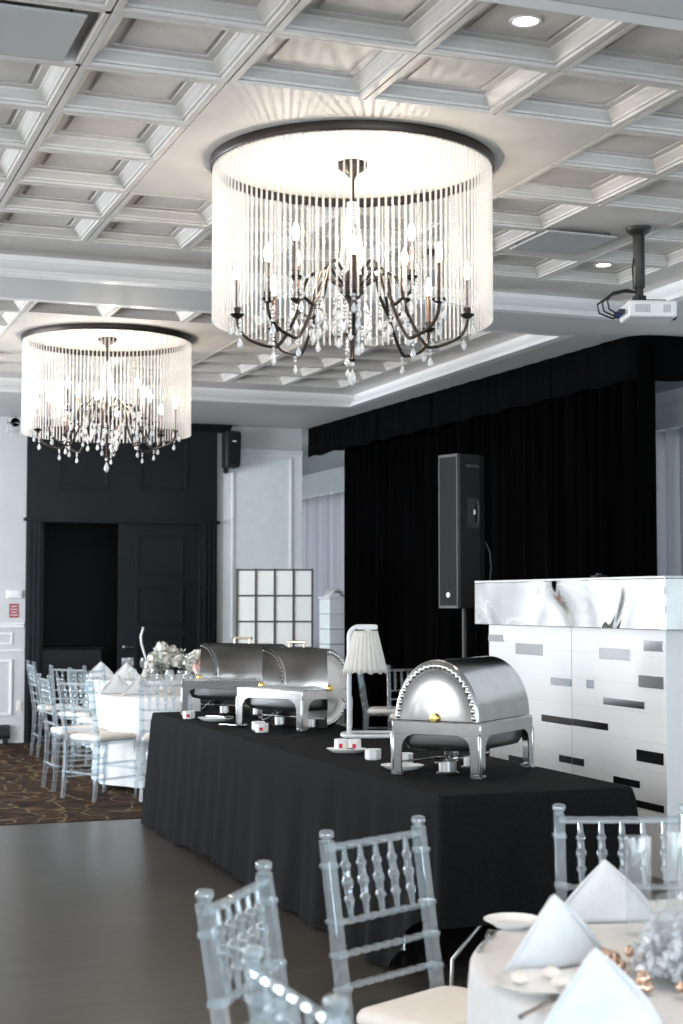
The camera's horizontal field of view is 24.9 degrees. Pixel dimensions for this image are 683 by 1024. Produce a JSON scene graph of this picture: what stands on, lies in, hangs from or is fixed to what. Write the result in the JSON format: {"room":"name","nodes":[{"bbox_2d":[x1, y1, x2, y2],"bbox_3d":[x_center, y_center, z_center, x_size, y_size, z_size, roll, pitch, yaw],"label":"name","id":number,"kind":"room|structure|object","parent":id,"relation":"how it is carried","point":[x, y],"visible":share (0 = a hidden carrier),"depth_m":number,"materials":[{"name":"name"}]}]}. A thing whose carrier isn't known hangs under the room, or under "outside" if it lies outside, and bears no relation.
{"room":"event hall","nodes":[
{"label":"event hall","id":0,"kind":"room"},
{"bbox_2d":[0,731,143,824],"bbox_3d":[-3.824,2.473,15.545,10.700,0.104,10.370,1,-4,-20],"label":"floor","id":1,"kind":"structure","parent":0,"point":[32,791],"depth_m":12.57,"materials":[{"name":"brown carpet"}]},
{"bbox_2d":[0,724,9,743],"bbox_3d":[-4.168,2.370,16.409,1.290,0.200,0.085,1,-4,-20],"label":"baseboard heater","id":2,"kind":"object","parent":1,"relation":"on","point":[4,729],"visible":1,"depth_m":16.59,"materials":[{"name":"black metal"}]},
{"bbox_2d":[27,660,81,736],"bbox_3d":[-2.867,1.947,15.434,0.503,0.934,0.416,1,-4,-20],"label":"chair","id":3,"kind":"object","parent":1,"relation":"on","point":[43,707],"visible":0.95,"depth_m":15.30,"materials":[{"name":"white fabric"}]},
{"bbox_2d":[37,703,81,710],"bbox_3d":[-2.814,1.943,15.454,0.390,0.047,0.396,1,-4,-20],"label":"seat cushion","id":4,"kind":"object","parent":3,"relation":"on","point":[43,707],"depth_m":15.30,"materials":[{"name":"beige fabric"}]},
{"bbox_2d":[38,676,105,764],"bbox_3d":[-2.208,1.788,12.677,0.503,0.934,0.416,1,-4,-23],"label":"chair","id":5,"kind":"object","parent":1,"relation":"on","point":[59,730],"visible":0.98,"depth_m":12.57,"materials":[{"name":"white fabric"}]},
{"bbox_2d":[51,725,105,734],"bbox_3d":[-2.156,1.785,12.700,0.390,0.047,0.396,1,-4,-23],"label":"seat cushion","id":6,"kind":"object","parent":5,"relation":"on","point":[59,730],"depth_m":12.57,"materials":[{"name":"beige fabric"}]},
{"bbox_2d":[42,645,103,736],"bbox_3d":[-3.122,2.036,17.652,0.740,1.010,0.440,1,-4,-20],"label":"console","id":7,"kind":"object","parent":1,"relation":"on","point":[68,661],"visible":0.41,"depth_m":17.45,"materials":[{"name":"black plastic"}]},
{"bbox_2d":[51,665,95,749],"bbox_3d":[-2.443,1.897,14.559,0.416,0.934,0.503,-2,-4,25],"label":"chair","id":8,"kind":"object","parent":1,"relation":"on","point":[79,712],"visible":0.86,"depth_m":14.46,"materials":[{"name":"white fabric"}]},
{"bbox_2d":[57,709,95,716],"bbox_3d":[-2.420,1.895,14.611,0.396,0.047,0.390,-2,-4,25],"label":"seat cushion","id":9,"kind":"object","parent":8,"relation":"on","point":[79,712],"depth_m":14.46,"materials":[{"name":"beige fabric"}]},
{"bbox_2d":[69,675,105,756],"bbox_3d":[-2.144,1.856,13.852,0.503,0.934,0.416,-3,-5,45],"label":"chair","id":10,"kind":"object","parent":1,"relation":"on","point":[89,720],"visible":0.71,"depth_m":13.72,"materials":[{"name":"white fabric"}]},
{"bbox_2d":[76,716,94,723],"bbox_3d":[-2.103,1.849,13.812,0.390,0.047,0.396,-3,-5,45],"label":"seat cushion","id":11,"kind":"object","parent":10,"relation":"on","point":[89,720],"depth_m":13.71,"materials":[{"name":"beige fabric"}]},
{"bbox_2d":[58,682,135,775],"bbox_3d":[-1.903,1.755,12.088,0.416,0.934,0.503,-3,-4,40],"label":"chair","id":12,"kind":"object","parent":1,"relation":"on","point":[98,736],"visible":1,"depth_m":12.01,"materials":[{"name":"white fabric"}]},
{"bbox_2d":[70,731,135,741],"bbox_3d":[-1.866,1.753,12.131,0.396,0.047,0.390,-3,-4,40],"label":"seat cushion","id":13,"kind":"object","parent":12,"relation":"on","point":[98,736],"depth_m":12.01,"materials":[{"name":"beige fabric"}]},
{"bbox_2d":[140,686,192,788],"bbox_3d":[-1.339,1.750,12.010,0.416,0.934,0.503,0,-3,0],"label":"chair","id":14,"kind":"object","parent":1,"relation":"on","point":[145,738],"visible":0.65,"depth_m":11.84,"materials":[{"name":"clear plastic"}]},
{"bbox_2d":[142,733,149,741],"bbox_3d":[-1.339,1.749,12.067,0.396,0.047,0.390,0,-3,0],"label":"seat cushion","id":15,"kind":"object","parent":14,"relation":"on","point":[145,738],"depth_m":11.89,"materials":[{"name":"beige fabric"}]},
{"bbox_2d":[236,569,312,647],"bbox_3d":[-0.668,1.490,15.469,0.775,1.850,0.320,0,-3,0],"label":"divider","id":16,"kind":"object","parent":1,"relation":"on","point":[274,606],"visible":0.42,"depth_m":15.49,"materials":[{"name":"white glass"}]},
{"bbox_2d":[318,597,343,724],"bbox_3d":[0.095,1.762,17.851,0.640,1.570,0.370,1,-4,-20],"label":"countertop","id":17,"kind":"structure","parent":1,"relation":"on","point":[331,609],"depth_m":17.65,"materials":[{"name":"white paint"}]},
{"bbox_2d":[323,588,343,596],"bbox_3d":[-0.039,0.927,17.856,0.300,0.099,0.204,1,-4,-20],"label":"linens","id":18,"kind":"object","parent":17,"relation":"on","point":[329,592],"visible":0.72,"depth_m":17.84,"materials":[{"name":"white fabric"}]},
{"bbox_2d":[359,675,395,730],"bbox_3d":[0.399,1.925,15.047,0.503,0.934,0.416,0,-3,5],"label":"chair","id":19,"kind":"object","parent":1,"relation":"on","point":[376,709],"visible":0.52,"depth_m":14.87,"materials":[{"name":"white fabric"}]},
{"bbox_2d":[367,706,395,713],"bbox_3d":[0.456,1.920,15.043,0.390,0.047,0.396,0,-3,5],"label":"seat cushion","id":20,"kind":"object","parent":19,"relation":"on","point":[376,709],"depth_m":14.86,"materials":[{"name":"beige fabric"}]},
{"bbox_3d":[-1.874,2.055,15.689,1.400,0.747,1.400,1,-4,-20],"label":"round table","id":21,"kind":"object","parent":1,"relation":"on","visible":0},
{"bbox_2d":[82,674,196,747],"bbox_3d":[-1.868,2.013,15.695,1.489,0.672,1.477,1,-4,-20],"label":"tablecloth","id":22,"kind":"object","parent":21,"relation":"on","point":[92,689],"visible":0.21,"depth_m":15.28,"materials":[{"name":"white fabric"}]},
{"bbox_2d":[86,662,113,677],"bbox_3d":[-2.433,1.591,15.660,0.307,0.165,0.149,1,-3,-12],"label":"napkin","id":23,"kind":"object","parent":22,"relation":"on","point":[100,669],"visible":0.98,"depth_m":15.59,"materials":[{"name":"white fabric"}]},
{"bbox_2d":[111,663,138,678],"bbox_3d":[-2.140,1.577,15.417,0.307,0.165,0.149,1,-3,-12],"label":"napkin","id":24,"kind":"object","parent":22,"relation":"on","point":[123,672],"visible":0.83,"depth_m":15.35,"materials":[{"name":"white fabric"}]},
{"bbox_2d":[140,627,149,676],"bbox_3d":[-2.001,1.427,15.838,0.098,0.510,0.099,-1,-4,23],"label":"ornament","id":25,"kind":"object","parent":22,"relation":"on","point":[145,673],"visible":0.83,"depth_m":15.82,"materials":[{"name":"white ceramic"}]},
{"bbox_3d":[-1.329,1.905,13.069,1.440,0.747,1.440,1,-4,-20],"label":"round table","id":26,"kind":"object","parent":1,"relation":"on","visible":0},
{"bbox_2d":[91,688,200,787],"bbox_3d":[-1.317,1.882,13.071,1.515,0.712,1.530,1,-4,-20],"label":"tablecloth","id":27,"kind":"object","parent":26,"relation":"on","point":[111,760],"visible":0.41,"depth_m":12.48,"materials":[{"name":"white fabric"}]},
{"bbox_2d":[99,674,128,693],"bbox_3d":[-1.884,1.438,12.999,0.307,0.165,0.149,1,-3,-12],"label":"napkin","id":28,"kind":"object","parent":27,"relation":"on","point":[117,684],"visible":0.9,"depth_m":12.93,"materials":[{"name":"white fabric"}]},
{"bbox_2d":[122,675,158,694],"bbox_3d":[-1.669,1.428,12.823,0.307,0.165,0.149,1,-3,-12],"label":"napkin","id":29,"kind":"object","parent":27,"relation":"on","point":[136,687],"visible":0.98,"depth_m":12.75,"materials":[{"name":"white fabric"}]},
{"bbox_2d":[144,641,182,686],"bbox_3d":[-1.527,1.319,13.253,0.352,0.431,0.271,1,-4,-20],"label":"flower arrangement","id":30,"kind":"object","parent":27,"relation":"on","point":[166,656],"visible":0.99,"depth_m":13.22,"materials":[{"name":"white plant"}]},
{"bbox_2d":[177,649,200,678],"bbox_3d":[-1.228,1.329,12.957,0.272,0.377,0.272,1,-4,-20],"label":"flower arrangement","id":31,"kind":"object","parent":27,"relation":"on","point":[191,661],"visible":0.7,"depth_m":12.92,"materials":[{"name":"white plant"}]},
{"bbox_2d":[43,523,117,730],"bbox_3d":[-2.731,1.188,17.984,2.210,2.850,1.300,1,-4,-20],"label":"doorway","id":32,"kind":"structure","parent":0,"point":[81,560],"depth_m":18.46,"materials":[{"name":"black"}]},
{"bbox_2d":[0,417,301,727],"bbox_3d":[-4.949,0.705,16.382,9.500,3.530,0.212,1,-4,-20],"label":"wall","id":33,"kind":"structure","parent":0,"point":[13,449],"depth_m":17.66,"materials":[{"name":"white paint"}]},
{"bbox_2d":[0,728,23,742],"bbox_3d":[-4.819,2.384,16.223,9.300,0.160,0.020,1,-4,-20],"label":"baseboard","id":34,"kind":"structure","parent":33,"relation":"attached to","point":[16,734],"depth_m":16.70,"materials":[{"name":"white paint"}]},
{"bbox_2d":[0,623,23,651],"bbox_3d":[-6.307,1.293,15.726,6.120,0.310,0.035,1,-4,-20],"label":"trim","id":35,"kind":"structure","parent":33,"relation":"attached to","point":[2,625],"depth_m":16.74,"materials":[{"name":"white paint"}]},
{"bbox_2d":[9,604,18,617],"bbox_3d":[-3.546,1.068,16.778,0.100,0.150,0.006,1,-4,-20],"label":"notice","id":36,"kind":"object","parent":33,"relation":"attached to","point":[13,608],"visible":1,"depth_m":16.78,"materials":[{"name":"red plastic"}]},
{"bbox_2d":[6,590,21,597],"bbox_3d":[-3.539,0.888,16.771,0.170,0.090,0.042,1,-4,-20],"label":"wall sensor","id":37,"kind":"object","parent":33,"relation":"attached to","point":[9,593],"visible":1,"depth_m":16.75,"materials":[{"name":"white plastic"}]},
{"bbox_2d":[5,418,25,435],"bbox_3d":[-3.541,-0.926,16.851,0.238,0.209,0.126,1,-4,-20],"label":"security camera","id":38,"kind":"object","parent":33,"relation":"attached to","point":[13,419],"visible":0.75,"depth_m":16.83,"materials":[{"name":"white paint"}]},
{"bbox_2d":[16,701,21,710],"bbox_3d":[-3.484,2.093,16.739,0.056,0.110,0.010,1,-4,-20],"label":"wall outlet","id":39,"kind":"object","parent":33,"relation":"attached to","point":[18,703],"visible":1,"depth_m":16.74,"materials":[{"name":"white plastic"}]},
{"bbox_2d":[23,417,231,742],"bbox_3d":[-2.387,0.756,17.266,2.320,3.530,0.330,1,-4,-20],"label":"door surround","id":40,"kind":"object","parent":33,"relation":"attached to","point":[179,487],"visible":0.81,"depth_m":17.21,"materials":[{"name":"paint"}]},
{"bbox_2d":[39,523,43,740],"bbox_3d":[-3.434,1.322,17.363,0.045,2.390,0.860,1,-4,-20],"label":"door","id":41,"kind":"structure","parent":40,"relation":"attached to","point":[42,546],"depth_m":16.96,"materials":[{"name":"wood"}]},
{"bbox_2d":[117,524,197,674],"bbox_3d":[-2.037,1.322,17.355,0.940,2.390,0.096,1,-4,-20],"label":"door","id":42,"kind":"structure","parent":40,"relation":"attached to","point":[158,564],"depth_m":17.36,"materials":[{"name":"wood"}]},
{"bbox_2d":[0,455,292,715],"bbox_3d":[-3.327,0.748,16.867,5.880,2.900,0.026,1,-4,-20],"label":"trim","id":43,"kind":"structure","parent":33,"relation":"attached to","point":[242,456],"depth_m":17.66,"materials":[{"name":"white paint"}]},
{"bbox_2d":[222,430,240,473],"bbox_3d":[-1.254,-0.676,17.584,0.180,0.474,0.275,1,-4,-20],"label":"wall speaker","id":44,"kind":"object","parent":33,"relation":"attached to","point":[231,440],"visible":1,"depth_m":17.47,"materials":[{"name":"black plastic"}]},
{"bbox_2d":[229,433,239,463],"bbox_3d":[-1.208,-0.715,17.468,0.127,0.350,0.012,1,-4,-20],"label":"grille","id":45,"kind":"object","parent":44,"relation":"attached to","point":[234,438],"depth_m":17.46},
{"bbox_2d":[241,449,302,454],"bbox_3d":[-0.893,-0.694,17.839,0.940,0.050,0.050,1,-4,-20],"label":"trim","id":46,"kind":"structure","parent":33,"relation":"attached to","point":[251,451],"depth_m":17.85,"materials":[{"name":"white paint"}]},
{"bbox_2d":[0,0,682,455],"bbox_3d":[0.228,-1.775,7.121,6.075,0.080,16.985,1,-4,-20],"label":"ceiling","id":47,"kind":"structure","parent":0,"point":[112,142],"depth_m":7.22,"materials":[{"name":"paint"}]},
{"bbox_2d":[0,3,86,60],"bbox_3d":[-1.254,-1.838,5.835,0.500,0.062,0.500,1,-4,-20],"label":"access panel","id":48,"kind":"object","parent":47,"relation":"hanging from","point":[25,31],"visible":0.92,"depth_m":5.83,"materials":[{"name":"grey"}]},
{"bbox_2d":[21,323,192,471],"bbox_3d":[-1.909,-0.869,12.618,1.432,1.099,1.432,1,-4,-20],"label":"chandelier","id":49,"kind":"object","parent":47,"relation":"hanging from","point":[106,410],"visible":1,"depth_m":12.35,"materials":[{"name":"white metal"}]},
{"bbox_2d":[0,297,575,407],"bbox_3d":[-1.899,-1.335,12.854,6.075,0.141,4.725,1,-4,-20],"label":"trim","id":50,"kind":"structure","parent":47,"relation":"attached to","point":[530,341],"depth_m":14.87,"materials":[{"name":"white paint"}]},
{"bbox_2d":[0,0,682,320],"bbox_3d":[0.033,-1.634,7.641,6.075,0.141,5.100,1,-4,-20],"label":"trim","id":51,"kind":"structure","parent":47,"relation":"attached to","point":[18,266],"depth_m":9.86,"materials":[{"name":"white paint"}]},
{"bbox_2d":[210,120,494,385],"bbox_3d":[0.053,-1.159,7.562,1.432,1.099,1.432,1,-4,-20],"label":"chandelier","id":52,"kind":"object","parent":47,"relation":"hanging from","point":[353,285],"visible":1,"depth_m":7.26,"materials":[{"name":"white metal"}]},
{"bbox_2d":[308,335,682,457],"bbox_3d":[0.931,-0.979,14.768,0.504,0.347,6.943,2,-4,-26],"label":"valance","id":53,"kind":"object","parent":47,"relation":"hanging from","point":[605,364],"visible":1,"depth_m":13.43,"materials":[{"name":"black fabric"}]},
{"bbox_2d":[344,344,656,755],"bbox_3d":[1.169,0.622,14.506,0.133,3.420,6.480,1,-4,-20],"label":"drape","id":54,"kind":"object","parent":53,"relation":"hanging from","point":[570,481],"visible":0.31,"depth_m":13.85,"materials":[{"name":"black fabric"}]},
{"bbox_2d":[509,14,541,27],"bbox_3d":[0.699,-1.867,5.888,0.128,0.010,0.128,1,-4,-20],"label":"recessed light","id":55,"kind":"object","parent":47,"relation":"in","point":[523,20],"visible":1,"depth_m":5.88,"materials":[{"name":"white plastic"}]},
{"bbox_2d":[510,228,616,254],"bbox_3d":[1.309,-1.603,9.175,0.450,0.032,0.490,1,-4,-20],"label":"access panel","id":56,"kind":"object","parent":47,"relation":"attached to","point":[549,241],"visible":1,"depth_m":9.14,"materials":[{"name":"grey"}]},
{"bbox_2d":[594,263,612,266],"bbox_3d":[1.717,-1.621,10.160,0.128,0.010,0.128,1,-4,-20],"label":"recessed light","id":57,"kind":"object","parent":47,"relation":"in","point":[596,264],"visible":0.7,"depth_m":10.17,"materials":[{"name":"white plastic"}]},
{"bbox_2d":[625,225,651,299],"bbox_3d":[1.707,-1.420,8.896,0.150,0.425,0.150,1,-4,-20],"label":"mount","id":58,"kind":"object","parent":47,"relation":"hanging from","point":[638,232],"visible":0.95,"depth_m":8.87,"materials":[{"name":"black metal"}]},
{"bbox_2d":[597,289,677,323],"bbox_3d":[1.699,-1.186,8.880,0.455,0.176,0.243,0,-3,-2],"label":"projector","id":59,"kind":"object","parent":58,"relation":"hanging from","point":[637,311],"visible":1,"depth_m":8.77,"materials":[{"name":"white plastic"}]},
{"bbox_2d":[636,304,649,311],"bbox_3d":[1.703,-1.153,8.759,0.083,0.045,0.004,0,-3,-2],"label":"vent","id":60,"kind":"object","parent":59,"relation":"attached to","point":[640,306],"depth_m":8.76,"materials":[{"name":"white plastic"}]},
{"bbox_2d":[664,304,670,311],"bbox_3d":[1.841,-1.152,8.764,0.039,0.045,0.004,0,-3,-2],"label":"vent","id":61,"kind":"object","parent":59,"relation":"attached to","point":[668,306],"depth_m":8.76,"materials":[{"name":"white plastic"}]},
{"bbox_2d":[0,819,682,1023],"bbox_3d":[0.550,1.798,3.748,10.700,0.100,14.830,1,-4,-20],"label":"floor","id":62,"kind":"structure","parent":0,"point":[103,921],"depth_m":6.91,"materials":[{"name":"wood"}]},
{"bbox_2d":[196,860,291,1023],"bbox_3d":[-0.010,1.254,3.305,0.503,0.934,0.416,-1,-3,17],"label":"chair","id":63,"kind":"object","parent":62,"relation":"on","point":[258,860],"visible":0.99,"depth_m":3.39,"materials":[{"name":"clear plastic"}]},
{"bbox_2d":[241,944,348,1023],"bbox_3d":[0.131,1.213,2.587,0.503,0.934,0.416,1,-4,-23],"label":"chair","id":64,"kind":"object","parent":62,"relation":"on","point":[250,944],"visible":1,"depth_m":2.54,"materials":[{"name":"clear plastic"}]},
{"bbox_2d":[320,815,467,1023],"bbox_3d":[0.256,1.295,4.004,0.503,0.934,0.416,-3,-4,43],"label":"chair","id":65,"kind":"object","parent":62,"relation":"on","point":[443,1004],"visible":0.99,"depth_m":3.95,"materials":[{"name":"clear plastic"}]},
{"bbox_2d":[356,986,467,1023],"bbox_3d":[0.297,1.288,3.966,0.390,0.047,0.396,-3,-4,43],"label":"seat cushion","id":66,"kind":"object","parent":65,"relation":"on","point":[443,1004],"depth_m":3.94,"materials":[{"name":"beige fabric"}]},
{"bbox_2d":[401,926,481,985],"bbox_3d":[0.328,1.578,7.454,0.785,0.752,2.560,1,-4,-20],"label":"folding table","id":67,"kind":"object","parent":62,"relation":"on","point":[451,983],"visible":0.09,"depth_m":6.14,"materials":[{"name":"white paint"}]},
{"bbox_2d":[232,736,650,966],"bbox_3d":[0.343,1.567,7.414,1.040,0.756,2.775,1,-4,-20],"label":"tablecloth","id":68,"kind":"object","parent":67,"relation":"on","point":[489,841],"visible":0.77,"depth_m":6.46,"materials":[{"name":"black fabric"}]},
{"bbox_2d":[326,747,366,752],"bbox_3d":[0.027,1.197,7.781,0.210,0.022,0.140,-1,-3,14],"label":"dish","id":69,"kind":"object","parent":68,"relation":"on","point":[331,749],"visible":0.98,"depth_m":7.73,"materials":[{"name":"white ceramic"}]},
{"bbox_2d":[334,738,347,748],"bbox_3d":[-0.003,1.176,7.840,0.066,0.055,0.066,3,-4,-43],"label":"cup","id":70,"kind":"object","parent":69,"relation":"on","point":[339,743],"visible":0.88,"depth_m":7.81,"materials":[{"name":"white ceramic"}]},
{"bbox_2d":[347,739,360,749],"bbox_3d":[0.065,1.175,7.828,0.066,0.055,0.066,3,-4,-43],"label":"cup","id":71,"kind":"object","parent":69,"relation":"on","point":[354,743],"visible":0.9,"depth_m":7.80,"materials":[{"name":"white ceramic"}]},
{"bbox_2d":[340,624,391,737],"bbox_3d":[0.164,0.948,8.731,0.349,0.628,0.290,0,-3,0],"label":"lamp","id":72,"kind":"object","parent":68,"relation":"on","point":[364,648],"visible":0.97,"depth_m":8.67,"materials":[{"name":"white fabric"}]},
{"bbox_2d":[365,748,380,759],"bbox_3d":[0.152,1.163,7.444,0.078,0.050,0.078,3,-4,-43],"label":"cup","id":73,"kind":"object","parent":68,"relation":"on","point":[370,753],"visible":1,"depth_m":7.41,"materials":[{"name":"white ceramic"}]},
{"bbox_2d":[380,763,423,769],"bbox_3d":[0.275,1.153,7.010,0.200,0.022,0.160,-1,-3,14],"label":"dish","id":74,"kind":"object","parent":68,"relation":"on","point":[405,766],"visible":0.78,"depth_m":6.98,"materials":[{"name":"white ceramic"}]},
{"bbox_2d":[402,752,412,762],"bbox_3d":[0.296,1.152,7.242,0.078,0.050,0.078,3,-4,-43],"label":"cup","id":75,"kind":"object","parent":74,"relation":"on","point":[405,755],"visible":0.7,"depth_m":7.21,"materials":[{"name":"white ceramic"}]},
{"bbox_2d":[402,756,443,762],"bbox_3d":[0.360,1.141,7.130,0.301,0.016,0.054,3,-4,-40],"label":"serving spoon","id":76,"kind":"object","parent":74,"relation":"on","point":[431,757],"visible":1,"depth_m":7.14,"materials":[{"name":"metal"}]},
{"bbox_2d":[390,656,534,779],"bbox_3d":[0.541,0.908,6.965,0.471,0.505,0.640,-2,-4,29],"label":"chafing dish","id":77,"kind":"object","parent":68,"relation":"on","point":[474,705],"visible":1,"depth_m":6.75,"materials":[{"name":"metal"}]},
{"bbox_2d":[462,608,489,755],"bbox_3d":[0.930,1.458,11.658,0.735,1.466,0.703,1,-4,-20],"label":"speaker stand","id":78,"kind":"object","parent":62,"relation":"on","point":[464,610],"visible":0.09,"depth_m":11.60,"materials":[{"name":"grey metal"}]},
{"bbox_2d":[438,453,491,607],"bbox_3d":[0.932,0.149,11.662,0.345,1.150,0.274,2,-4,-35],"label":"loudspeaker","id":79,"kind":"object","parent":78,"relation":"on","point":[460,476],"visible":0.98,"depth_m":11.55,"materials":[{"name":"black plastic"}]},
{"bbox_2d":[440,456,456,604],"bbox_3d":[0.804,0.143,11.572,0.019,1.110,0.214,2,-4,-35],"label":"grille","id":80,"kind":"object","parent":79,"relation":"attached to","point":[448,464],"depth_m":11.56,"materials":[{"name":"black"}]},
{"bbox_2d":[475,576,682,880],"bbox_3d":[2.142,1.263,9.859,1.700,1.668,2.430,1,-4,-20],"label":"bar counter","id":81,"kind":"object","parent":62,"relation":"on","point":[598,662],"visible":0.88,"depth_m":9.12,"materials":[{"name":"white stone"}]},
{"bbox_2d":[552,803,682,895],"bbox_3d":[0.827,1.313,4.320,0.416,0.934,0.503,0,-3,0],"label":"chair","id":82,"kind":"object","parent":62,"relation":"on","point":[553,836],"visible":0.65,"depth_m":4.56,"materials":[{"name":"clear plastic"}]},
{"bbox_3d":[1.065,1.347,3.287,1.570,0.747,1.570,1,-4,-20],"label":"round table","id":83,"kind":"object","parent":62,"relation":"on","visible":0},
{"bbox_2d":[467,899,682,1023],"bbox_3d":[1.072,1.325,3.292,1.658,0.712,1.646,1,-4,-20],"label":"tablecloth","id":84,"kind":"object","parent":83,"relation":"on","point":[488,1002],"visible":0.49,"depth_m":3.21,"materials":[{"name":"white fabric"}]},
{"bbox_2d":[477,929,497,953],"bbox_3d":[0.330,0.977,3.531,0.024,0.012,0.210,-1,-3,14],"label":"fork","id":85,"kind":"object","parent":84,"relation":"on","point":[479,950],"visible":1,"depth_m":3.54,"materials":[{"name":"metal"}]},
{"bbox_2d":[484,913,536,929],"bbox_3d":[0.410,0.982,3.711,0.140,0.018,0.140,1,-4,-20],"label":"plate","id":86,"kind":"object","parent":84,"relation":"on","point":[511,921],"visible":0.9,"depth_m":3.73,"materials":[{"name":"white ceramic"}]},
{"bbox_2d":[493,968,574,996],"bbox_3d":[0.405,0.947,3.107,0.200,0.018,0.200,1,-4,-20],"label":"plate","id":87,"kind":"object","parent":84,"relation":"on","point":[538,985],"visible":0.62,"depth_m":3.12,"materials":[{"name":"white ceramic"}]},
{"bbox_2d":[511,972,529,983],"bbox_3d":[0.361,0.939,3.124,0.041,0.024,0.034,1,-4,-20],"label":"butter curl","id":88,"kind":"object","parent":87,"relation":"on","point":[518,977],"visible":1,"depth_m":3.11,"materials":[{"name":"beige food"}]},
{"bbox_2d":[542,966,560,978],"bbox_3d":[0.429,0.942,3.170,0.041,0.024,0.034,1,-4,-20],"label":"butter curl","id":89,"kind":"object","parent":87,"relation":"on","point":[549,972],"visible":0.9,"depth_m":3.16,"materials":[{"name":"beige food"}]},
{"bbox_2d":[551,975,570,986],"bbox_3d":[0.440,0.938,3.100,0.041,0.024,0.034,1,-4,-20],"label":"butter curl","id":90,"kind":"object","parent":87,"relation":"on","point":[558,980],"visible":0.94,"depth_m":3.09,"materials":[{"name":"beige food"}]},
{"bbox_2d":[518,990,562,1019],"bbox_3d":[0.388,0.945,2.977,0.024,0.012,0.210,-2,-4,31],"label":"fork","id":91,"kind":"object","parent":84,"relation":"on","point":[551,998],"visible":0.66,"depth_m":2.95,"materials":[{"name":"metal"}]},
{"bbox_2d":[501,894,602,972],"bbox_3d":[0.427,0.892,3.337,0.286,0.154,0.139,2,-4,-31],"label":"napkin","id":92,"kind":"object","parent":84,"relation":"on","point":[558,937],"visible":0.98,"depth_m":3.28,"materials":[{"name":"white fabric"}]},
{"bbox_2d":[541,947,662,1023],"bbox_3d":[0.437,0.865,2.841,0.286,0.154,0.139,2,-4,-26],"label":"napkin","id":93,"kind":"object","parent":84,"relation":"on","point":[599,991],"visible":1,"depth_m":2.78,"materials":[{"name":"white fabric"}]},
{"bbox_2d":[565,859,662,922],"bbox_3d":[0.635,0.922,3.811,0.281,0.151,0.136,0,-3,-6],"label":"napkin","id":94,"kind":"object","parent":84,"relation":"on","point":[603,895],"visible":0.91,"depth_m":3.75,"materials":[{"name":"white fabric"}]},
{"bbox_2d":[624,837,651,922],"bbox_3d":[0.695,0.873,3.625,0.063,0.225,0.063,1,-4,-20],"label":"glass","id":95,"kind":"object","parent":84,"relation":"on","point":[651,837],"visible":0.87,"depth_m":3.62,"materials":[{"name":"white"}]},
{"bbox_2d":[599,893,682,993],"bbox_3d":[0.731,0.863,3.198,0.396,0.196,0.398,1,-3,-14],"label":"centrepiece","id":96,"kind":"object","parent":84,"relation":"on","point":[654,953],"visible":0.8,"depth_m":3.16,"materials":[{"name":"white plant"}]},
{"bbox_2d":[302,381,682,475],"bbox_3d":[3.597,0.364,10.444,0.200,3.530,25.500,1,-4,-20],"label":"wall","id":97,"kind":"structure","parent":0,"point":[334,459],"depth_m":20.38,"materials":[{"name":"grey paint"}]},
{"bbox_2d":[302,466,343,498],"bbox_3d":[-0.232,-0.359,20.174,0.268,0.290,3.100,1,-4,-20],"label":"curtain pelmet","id":98,"kind":"object","parent":97,"relation":"attached to","point":[330,481],"visible":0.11,"depth_m":19.94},
{"bbox_2d":[302,492,343,647],"bbox_3d":[-0.224,1.209,20.098,0.132,2.850,2.980,1,-4,-20],"label":"sheer curtain","id":99,"kind":"object","parent":98,"relation":"hanging from","point":[322,516],"visible":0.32,"depth_m":20.09,"materials":[{"name":"grey fabric"}]},
{"bbox_2d":[655,387,682,431],"bbox_3d":[2.319,-0.754,13.292,0.268,0.290,3.400,1,-4,-20],"label":"curtain pelmet","id":100,"kind":"object","parent":97,"relation":"attached to","point":[669,403],"visible":0.02,"depth_m":12.30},
{"bbox_2d":[656,427,682,575],"bbox_3d":[2.329,0.814,13.217,0.134,2.850,3.280,1,-4,-20],"label":"sheer curtain","id":101,"kind":"object","parent":100,"relation":"hanging from","point":[669,443],"visible":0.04,"depth_m":12.37,"materials":[{"name":"grey fabric"}]},
{"bbox_3d":[-0.522,1.707,9.748,0.785,0.748,2.140,1,-4,-20],"label":"folding table","id":102,"kind":"object","parent":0,"visible":0},
{"bbox_2d":[141,711,365,871],"bbox_3d":[-0.539,1.705,9.790,1.023,0.754,2.305,1,-4,-20],"label":"tablecloth","id":103,"kind":"object","parent":102,"relation":"on","point":[192,788],"visible":0.46,"depth_m":9.42,"materials":[{"name":"black fabric"}]},
{"bbox_2d":[182,710,194,718],"bbox_3d":[-0.987,1.312,10.026,0.078,0.050,0.078,3,-4,-43],"label":"cup","id":104,"kind":"object","parent":103,"relation":"on","point":[189,714],"visible":1,"depth_m":9.99,"materials":[{"name":"white ceramic"}]},
{"bbox_2d":[197,717,232,721],"bbox_3d":[-0.801,1.314,9.827,0.260,0.022,0.150,-2,-4,31],"label":"dish","id":105,"kind":"object","parent":103,"relation":"on","point":[212,719],"visible":0.98,"depth_m":9.78,"materials":[{"name":"white ceramic"}]},
{"bbox_2d":[181,637,286,718],"bbox_3d":[-0.676,1.095,10.367,0.700,0.521,0.472,-2,-4,29],"label":"chafing dish","id":106,"kind":"object","parent":103,"relation":"on","point":[224,667],"visible":0.48,"depth_m":10.51,"materials":[{"name":"metal"}]},
{"bbox_2d":[255,723,268,732],"bbox_3d":[-0.462,1.252,8.985,0.078,0.050,0.078,3,-4,-43],"label":"cup","id":107,"kind":"object","parent":103,"relation":"on","point":[259,727],"visible":1,"depth_m":8.95,"materials":[{"name":"white ceramic"}]},
{"bbox_2d":[236,640,352,731],"bbox_3d":[-0.286,1.038,9.372,0.600,0.521,0.462,-3,-4,42],"label":"chafing dish","id":108,"kind":"object","parent":103,"relation":"on","point":[303,688],"visible":0.9,"depth_m":9.35,"materials":[{"name":"metal"}]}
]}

